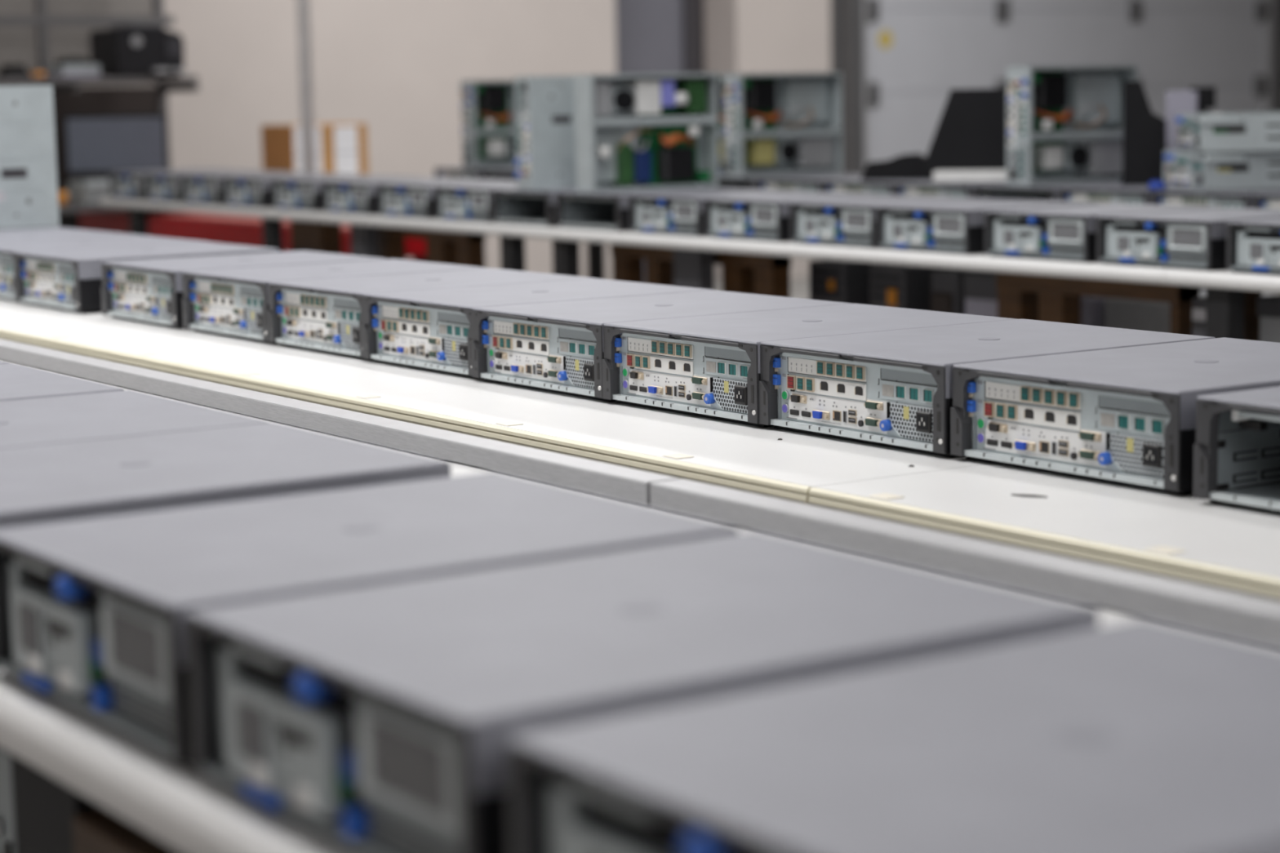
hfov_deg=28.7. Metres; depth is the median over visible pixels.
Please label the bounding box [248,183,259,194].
fan grille
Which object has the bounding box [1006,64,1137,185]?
case
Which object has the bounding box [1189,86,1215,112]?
display
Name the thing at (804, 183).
desktop computer
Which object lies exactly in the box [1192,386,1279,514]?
case
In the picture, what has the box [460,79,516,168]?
case
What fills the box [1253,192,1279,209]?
desktop computer
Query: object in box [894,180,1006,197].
desktop computer
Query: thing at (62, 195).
bottle
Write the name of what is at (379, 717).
desktop computer
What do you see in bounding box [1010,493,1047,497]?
scrap
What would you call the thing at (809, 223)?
grille
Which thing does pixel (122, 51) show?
printer
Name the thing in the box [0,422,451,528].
desktop computer
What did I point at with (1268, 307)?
storage box
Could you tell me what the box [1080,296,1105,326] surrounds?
storage box
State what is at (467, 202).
desktop computer
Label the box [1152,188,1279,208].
desktop computer
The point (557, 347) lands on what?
desktop computer
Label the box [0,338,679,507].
work table
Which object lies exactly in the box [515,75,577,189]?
case
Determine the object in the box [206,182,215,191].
fan grille
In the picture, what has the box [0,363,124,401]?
desktop computer
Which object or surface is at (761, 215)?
fan grille
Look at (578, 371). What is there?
supply vent
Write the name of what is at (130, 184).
desktop computer
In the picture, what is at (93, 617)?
desktop computer
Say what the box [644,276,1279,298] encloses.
floor
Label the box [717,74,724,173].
case
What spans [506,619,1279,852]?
desktop computer
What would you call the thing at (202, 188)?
desktop computer
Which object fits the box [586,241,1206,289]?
work table
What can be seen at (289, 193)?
desktop computer
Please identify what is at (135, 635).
fan grille
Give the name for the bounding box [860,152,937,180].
cable bundle
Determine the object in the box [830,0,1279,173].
door
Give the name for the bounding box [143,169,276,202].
desktop computer
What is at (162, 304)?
supply vent
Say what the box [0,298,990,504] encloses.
work table
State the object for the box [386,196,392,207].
grille
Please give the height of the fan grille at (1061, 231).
0.034 m
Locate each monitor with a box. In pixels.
[63,113,168,179]
[921,88,1006,182]
[1120,80,1166,185]
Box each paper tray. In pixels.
[151,67,170,72]
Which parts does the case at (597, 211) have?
rail, panel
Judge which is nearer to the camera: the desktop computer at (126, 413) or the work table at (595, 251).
the desktop computer at (126, 413)
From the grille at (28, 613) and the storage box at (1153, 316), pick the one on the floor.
the storage box at (1153, 316)
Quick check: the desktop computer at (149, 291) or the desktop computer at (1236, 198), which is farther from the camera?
the desktop computer at (1236, 198)
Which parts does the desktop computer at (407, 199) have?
release lever, drive plate, knob, plate, release lever, fan panel, plate, panel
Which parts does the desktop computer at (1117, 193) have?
panel, cap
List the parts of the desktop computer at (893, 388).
rail, panel, panel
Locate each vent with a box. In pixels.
[2,274,14,294]
[61,284,75,305]
[155,296,171,319]
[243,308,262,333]
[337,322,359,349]
[441,337,467,367]
[563,356,594,389]
[710,377,747,413]
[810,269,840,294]
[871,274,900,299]
[886,401,933,442]
[1106,432,1164,478]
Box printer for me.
[88,25,187,76]
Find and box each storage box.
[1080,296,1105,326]
[1104,289,1275,333]
[1256,294,1279,342]
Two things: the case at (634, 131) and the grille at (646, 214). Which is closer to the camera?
the grille at (646, 214)
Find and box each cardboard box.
[71,809,176,852]
[610,243,791,297]
[995,271,1262,340]
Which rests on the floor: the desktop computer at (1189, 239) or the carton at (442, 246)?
the carton at (442, 246)
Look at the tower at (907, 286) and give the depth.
6.23 m
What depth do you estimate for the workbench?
11.31 m
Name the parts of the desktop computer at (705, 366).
rail, panel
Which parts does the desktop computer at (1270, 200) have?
panel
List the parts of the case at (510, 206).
rail, panel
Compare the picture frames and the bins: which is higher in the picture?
the picture frames
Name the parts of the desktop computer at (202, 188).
drive plate, knob, plate, fan panel, plate, panel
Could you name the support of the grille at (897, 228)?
attached to the desktop computer at (949, 227)
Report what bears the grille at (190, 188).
attached to the desktop computer at (202, 188)
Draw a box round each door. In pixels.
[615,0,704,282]
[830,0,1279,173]
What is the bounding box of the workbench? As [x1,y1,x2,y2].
[0,0,199,213]
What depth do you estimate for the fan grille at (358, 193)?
7.89 m
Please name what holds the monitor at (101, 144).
on the workbench
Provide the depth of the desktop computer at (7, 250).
4.97 m
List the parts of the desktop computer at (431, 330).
rail, panel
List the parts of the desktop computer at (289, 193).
drive plate, knob, plate, release lever, fan panel, plate, panel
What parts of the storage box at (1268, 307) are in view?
lid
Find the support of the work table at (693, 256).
on the floor
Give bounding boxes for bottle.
[57,187,68,204]
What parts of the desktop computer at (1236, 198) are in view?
panel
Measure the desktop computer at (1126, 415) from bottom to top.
0.101 m
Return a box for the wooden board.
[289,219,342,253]
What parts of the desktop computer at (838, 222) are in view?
release lever, drive plate, knob, plate, release lever, release lever, fan panel, plate, panel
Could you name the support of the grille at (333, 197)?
attached to the desktop computer at (353, 196)
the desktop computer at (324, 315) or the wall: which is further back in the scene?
the wall
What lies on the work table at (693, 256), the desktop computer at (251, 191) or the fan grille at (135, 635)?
the desktop computer at (251, 191)
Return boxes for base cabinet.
[53,212,79,229]
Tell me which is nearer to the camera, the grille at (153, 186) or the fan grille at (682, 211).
the fan grille at (682, 211)
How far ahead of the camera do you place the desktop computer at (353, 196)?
7.97 m
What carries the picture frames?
on the work table at (595, 251)
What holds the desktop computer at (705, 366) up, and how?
on the work table at (751, 459)
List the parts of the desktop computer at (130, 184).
drive plate, plate, knob, fan panel, plate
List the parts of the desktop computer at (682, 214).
release lever, drive plate, knob, plate, release lever, release lever, fan panel, plate, panel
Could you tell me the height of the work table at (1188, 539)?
0.751 m
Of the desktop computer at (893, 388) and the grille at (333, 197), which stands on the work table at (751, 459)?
the desktop computer at (893, 388)
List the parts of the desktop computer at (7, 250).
panel, rail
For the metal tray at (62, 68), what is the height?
0.067 m
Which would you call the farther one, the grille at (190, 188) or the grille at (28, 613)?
the grille at (190, 188)
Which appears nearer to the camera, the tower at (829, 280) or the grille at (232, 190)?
the tower at (829, 280)
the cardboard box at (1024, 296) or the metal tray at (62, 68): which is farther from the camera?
the metal tray at (62, 68)
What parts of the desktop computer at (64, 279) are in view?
rail, panel, panel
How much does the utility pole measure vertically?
3.499 m
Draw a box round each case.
[0,84,59,228]
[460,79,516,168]
[480,167,517,180]
[490,187,577,226]
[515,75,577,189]
[555,187,740,231]
[574,72,719,192]
[713,173,855,189]
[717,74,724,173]
[723,71,843,176]
[973,181,1120,200]
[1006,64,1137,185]
[1163,149,1279,190]
[1175,111,1279,151]
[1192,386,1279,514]
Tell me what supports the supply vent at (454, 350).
attached to the desktop computer at (431, 330)
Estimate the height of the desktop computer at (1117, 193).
0.123 m
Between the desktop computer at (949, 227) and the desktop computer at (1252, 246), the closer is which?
the desktop computer at (1252, 246)
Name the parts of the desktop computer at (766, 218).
release lever, drive plate, knob, plate, release lever, release lever, fan panel, plate, panel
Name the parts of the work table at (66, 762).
leg, rail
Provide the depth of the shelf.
10.81 m
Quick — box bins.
[79,208,426,261]
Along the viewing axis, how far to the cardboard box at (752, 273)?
6.58 m
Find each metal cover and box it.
[67,188,110,196]
[67,195,114,204]
[68,179,110,189]
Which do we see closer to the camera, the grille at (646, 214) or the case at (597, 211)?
the grille at (646, 214)
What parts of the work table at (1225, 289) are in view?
leg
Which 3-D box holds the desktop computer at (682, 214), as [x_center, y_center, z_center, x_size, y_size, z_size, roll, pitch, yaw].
[0.223,-0.566,6.614,0.408,0.101,0.318,-6,9,-34]
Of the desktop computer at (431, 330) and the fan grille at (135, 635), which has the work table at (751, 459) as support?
the desktop computer at (431, 330)
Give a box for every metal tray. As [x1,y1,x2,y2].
[48,56,100,72]
[49,71,100,77]
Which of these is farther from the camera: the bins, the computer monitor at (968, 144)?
the bins
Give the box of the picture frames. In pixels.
[261,123,368,175]
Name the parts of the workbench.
panel, rail, panel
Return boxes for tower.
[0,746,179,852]
[808,259,887,304]
[870,264,953,310]
[930,269,986,313]
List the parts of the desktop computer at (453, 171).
panel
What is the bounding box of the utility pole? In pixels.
[296,0,315,172]
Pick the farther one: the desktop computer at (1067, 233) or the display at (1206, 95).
the display at (1206, 95)
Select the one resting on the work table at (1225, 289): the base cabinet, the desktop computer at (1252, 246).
the desktop computer at (1252, 246)
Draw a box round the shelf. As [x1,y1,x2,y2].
[0,75,198,85]
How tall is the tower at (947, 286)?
0.686 m
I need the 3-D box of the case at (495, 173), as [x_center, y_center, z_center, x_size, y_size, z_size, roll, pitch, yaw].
[-0.321,-0.883,9.040,0.405,0.101,0.318,-6,9,-34]
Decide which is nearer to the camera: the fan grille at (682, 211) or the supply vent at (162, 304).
the supply vent at (162, 304)
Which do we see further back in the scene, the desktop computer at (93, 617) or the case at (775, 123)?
the case at (775, 123)
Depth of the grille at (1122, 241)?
5.14 m
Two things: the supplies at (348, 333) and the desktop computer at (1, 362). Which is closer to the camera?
the desktop computer at (1, 362)
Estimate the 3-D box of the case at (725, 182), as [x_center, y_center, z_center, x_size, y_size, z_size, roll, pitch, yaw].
[0.427,-0.749,7.944,0.405,0.101,0.318,-6,9,-34]
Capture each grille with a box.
[18,603,39,655]
[110,609,161,686]
[115,182,119,191]
[132,177,140,187]
[151,184,155,192]
[168,179,177,189]
[188,186,192,195]
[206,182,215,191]
[230,188,234,197]
[235,700,265,764]
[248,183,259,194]
[279,191,284,200]
[300,186,311,197]
[330,194,336,203]
[353,188,364,199]
[369,718,448,817]
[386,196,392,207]
[411,191,423,203]
[444,200,451,210]
[471,194,485,207]
[642,210,649,222]
[675,204,693,218]
[717,214,725,226]
[754,208,773,222]
[805,219,813,232]
[845,213,866,228]
[893,223,902,237]
[937,217,960,233]
[1003,230,1013,244]
[1053,222,1079,239]
[1117,235,1128,251]
[1172,228,1201,247]
[1249,243,1262,259]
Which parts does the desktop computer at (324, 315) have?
rail, panel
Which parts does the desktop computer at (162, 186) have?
drive plate, knob, plate, fan panel, plate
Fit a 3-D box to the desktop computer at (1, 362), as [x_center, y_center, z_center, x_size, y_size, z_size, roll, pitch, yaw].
[-0.954,-0.019,2.797,0.408,0.101,0.318,-6,9,-34]
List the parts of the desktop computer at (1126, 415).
rail, panel, panel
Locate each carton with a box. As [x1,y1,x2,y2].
[377,226,485,266]
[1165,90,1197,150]
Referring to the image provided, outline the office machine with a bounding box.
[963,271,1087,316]
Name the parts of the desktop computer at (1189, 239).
release lever, drive plate, knob, plate, release lever, release lever, fan panel, plate, panel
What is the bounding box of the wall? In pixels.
[66,0,831,279]
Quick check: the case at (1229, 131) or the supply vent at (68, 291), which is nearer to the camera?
the supply vent at (68, 291)
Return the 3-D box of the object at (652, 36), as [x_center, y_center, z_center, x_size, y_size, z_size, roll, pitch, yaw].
[0.017,-1.899,14.656,0.840,2.120,0.080,-6,9,-34]
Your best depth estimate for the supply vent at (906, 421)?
2.66 m
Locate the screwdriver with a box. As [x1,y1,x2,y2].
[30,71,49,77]
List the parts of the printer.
lid, control panel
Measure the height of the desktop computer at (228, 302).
0.101 m
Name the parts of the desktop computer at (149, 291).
rail, panel, panel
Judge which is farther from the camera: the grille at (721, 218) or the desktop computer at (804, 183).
the desktop computer at (804, 183)
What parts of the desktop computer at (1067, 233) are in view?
release lever, drive plate, knob, plate, release lever, release lever, fan panel, plate, panel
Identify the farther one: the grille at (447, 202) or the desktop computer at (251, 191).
the desktop computer at (251, 191)
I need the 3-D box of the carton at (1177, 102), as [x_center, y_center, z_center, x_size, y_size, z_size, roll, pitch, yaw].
[1.484,-0.747,6.870,0.084,0.345,0.060,0,8,11]
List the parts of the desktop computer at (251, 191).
drive plate, knob, plate, fan panel, plate, panel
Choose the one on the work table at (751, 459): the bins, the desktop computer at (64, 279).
the desktop computer at (64, 279)
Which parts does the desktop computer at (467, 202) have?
release lever, drive plate, plate, knob, release lever, fan panel, plate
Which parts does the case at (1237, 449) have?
rail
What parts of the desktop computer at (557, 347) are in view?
rail, panel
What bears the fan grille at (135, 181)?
attached to the desktop computer at (130, 184)
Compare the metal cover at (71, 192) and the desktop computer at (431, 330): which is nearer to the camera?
the desktop computer at (431, 330)
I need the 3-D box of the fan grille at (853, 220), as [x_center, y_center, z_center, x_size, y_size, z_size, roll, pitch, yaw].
[0.507,-0.481,5.856,0.002,0.034,0.079,-6,9,-34]
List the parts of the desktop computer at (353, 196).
drive plate, knob, plate, release lever, fan panel, plate, panel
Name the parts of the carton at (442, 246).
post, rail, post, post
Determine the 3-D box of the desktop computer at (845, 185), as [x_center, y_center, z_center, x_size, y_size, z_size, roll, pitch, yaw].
[0.798,-0.682,7.400,0.405,0.101,0.318,-6,9,-34]
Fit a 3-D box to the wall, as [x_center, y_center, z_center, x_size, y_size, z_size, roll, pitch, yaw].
[-1.258,-2.428,13.587,22.000,3.500,0.500,-6,9,-34]
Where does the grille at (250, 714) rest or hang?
attached to the desktop computer at (379, 717)
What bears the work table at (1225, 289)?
on the floor
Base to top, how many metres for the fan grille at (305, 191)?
0.034 m
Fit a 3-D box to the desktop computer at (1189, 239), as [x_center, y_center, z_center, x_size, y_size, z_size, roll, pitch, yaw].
[1.200,-0.390,5.182,0.408,0.101,0.318,-6,9,-34]
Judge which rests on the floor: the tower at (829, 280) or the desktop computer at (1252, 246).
the tower at (829, 280)
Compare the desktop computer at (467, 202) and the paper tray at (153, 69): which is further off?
the paper tray at (153, 69)
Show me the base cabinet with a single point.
(70, 220)
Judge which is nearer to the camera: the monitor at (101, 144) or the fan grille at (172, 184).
the fan grille at (172, 184)
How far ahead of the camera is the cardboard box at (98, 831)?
1.64 m
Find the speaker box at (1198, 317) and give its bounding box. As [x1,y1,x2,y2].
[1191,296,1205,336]
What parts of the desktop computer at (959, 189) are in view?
panel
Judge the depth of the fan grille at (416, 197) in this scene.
7.58 m
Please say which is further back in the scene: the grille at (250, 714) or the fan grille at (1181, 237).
the fan grille at (1181, 237)
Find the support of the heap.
on the workbench
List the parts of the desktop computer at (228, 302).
rail, panel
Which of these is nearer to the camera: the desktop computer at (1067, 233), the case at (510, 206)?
the desktop computer at (1067, 233)
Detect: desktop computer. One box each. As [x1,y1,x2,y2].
[0,226,86,234]
[0,229,142,242]
[0,235,207,302]
[0,360,8,364]
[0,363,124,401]
[0,390,270,448]
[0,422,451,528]
[0,471,738,766]
[13,241,278,314]
[100,250,385,328]
[109,168,234,199]
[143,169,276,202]
[180,171,319,204]
[182,258,485,343]
[186,531,1099,852]
[222,173,367,208]
[267,267,594,360]
[270,174,421,211]
[321,177,478,214]
[361,278,712,379]
[377,178,517,218]
[434,166,516,179]
[434,182,517,222]
[471,289,852,401]
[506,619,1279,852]
[601,303,1016,427]
[628,189,822,236]
[703,191,906,242]
[756,173,862,192]
[758,318,1214,457]
[789,195,999,248]
[823,178,933,195]
[875,199,1099,254]
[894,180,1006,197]
[950,337,1279,495]
[984,203,1221,262]
[1060,180,1185,204]
[1096,207,1279,271]
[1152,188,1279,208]
[1226,217,1279,275]
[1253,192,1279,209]
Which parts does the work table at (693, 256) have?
leg, leg, leg, leg, leg, leg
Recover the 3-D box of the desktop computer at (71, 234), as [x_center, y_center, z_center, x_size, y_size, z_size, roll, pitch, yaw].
[-1.301,-0.353,5.321,0.405,0.101,0.318,-6,9,-34]
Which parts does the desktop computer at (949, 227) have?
release lever, drive plate, knob, plate, release lever, release lever, fan panel, plate, panel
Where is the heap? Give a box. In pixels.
[0,64,31,78]
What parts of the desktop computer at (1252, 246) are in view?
plate, drive plate, release lever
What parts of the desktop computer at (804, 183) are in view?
panel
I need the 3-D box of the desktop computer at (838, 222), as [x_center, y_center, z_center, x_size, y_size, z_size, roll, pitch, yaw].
[0.615,-0.495,6.040,0.408,0.101,0.318,-6,9,-34]
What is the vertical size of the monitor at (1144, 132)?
0.275 m
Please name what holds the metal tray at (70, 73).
on the workbench
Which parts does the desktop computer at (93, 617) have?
release lever, drive plate, plate, knob, release lever, release lever, fan panel, plate, panel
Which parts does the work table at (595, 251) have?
leg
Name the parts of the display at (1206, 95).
post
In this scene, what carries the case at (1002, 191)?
on the work table at (595, 251)
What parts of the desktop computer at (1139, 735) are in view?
drive plate, plate, knob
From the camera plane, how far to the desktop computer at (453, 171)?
9.20 m
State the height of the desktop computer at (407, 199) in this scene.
0.101 m
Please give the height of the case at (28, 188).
0.318 m
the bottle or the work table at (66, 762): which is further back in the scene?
the bottle
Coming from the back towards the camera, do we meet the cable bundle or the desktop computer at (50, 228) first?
the cable bundle
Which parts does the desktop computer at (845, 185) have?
panel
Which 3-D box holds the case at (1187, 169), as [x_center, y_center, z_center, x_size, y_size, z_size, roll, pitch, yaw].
[1.575,-0.657,6.373,0.414,0.093,0.328,-2,8,-7]
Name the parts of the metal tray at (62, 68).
cable coil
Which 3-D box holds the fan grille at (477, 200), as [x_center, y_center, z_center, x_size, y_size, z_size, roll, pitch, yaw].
[-0.469,-0.657,7.285,0.002,0.034,0.079,-6,9,-34]
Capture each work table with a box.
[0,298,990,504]
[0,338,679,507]
[0,479,1279,852]
[99,197,1172,289]
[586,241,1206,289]
[808,463,1279,601]
[1164,268,1279,339]
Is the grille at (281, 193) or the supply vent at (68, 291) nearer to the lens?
the supply vent at (68, 291)
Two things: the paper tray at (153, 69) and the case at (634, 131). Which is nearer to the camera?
the case at (634, 131)
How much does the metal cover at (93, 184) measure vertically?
0.032 m
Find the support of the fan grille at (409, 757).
attached to the desktop computer at (379, 717)
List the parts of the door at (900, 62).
panel, panel, panel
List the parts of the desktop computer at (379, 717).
release lever, drive plate, plate, knob, release lever, release lever, fan panel, plate, panel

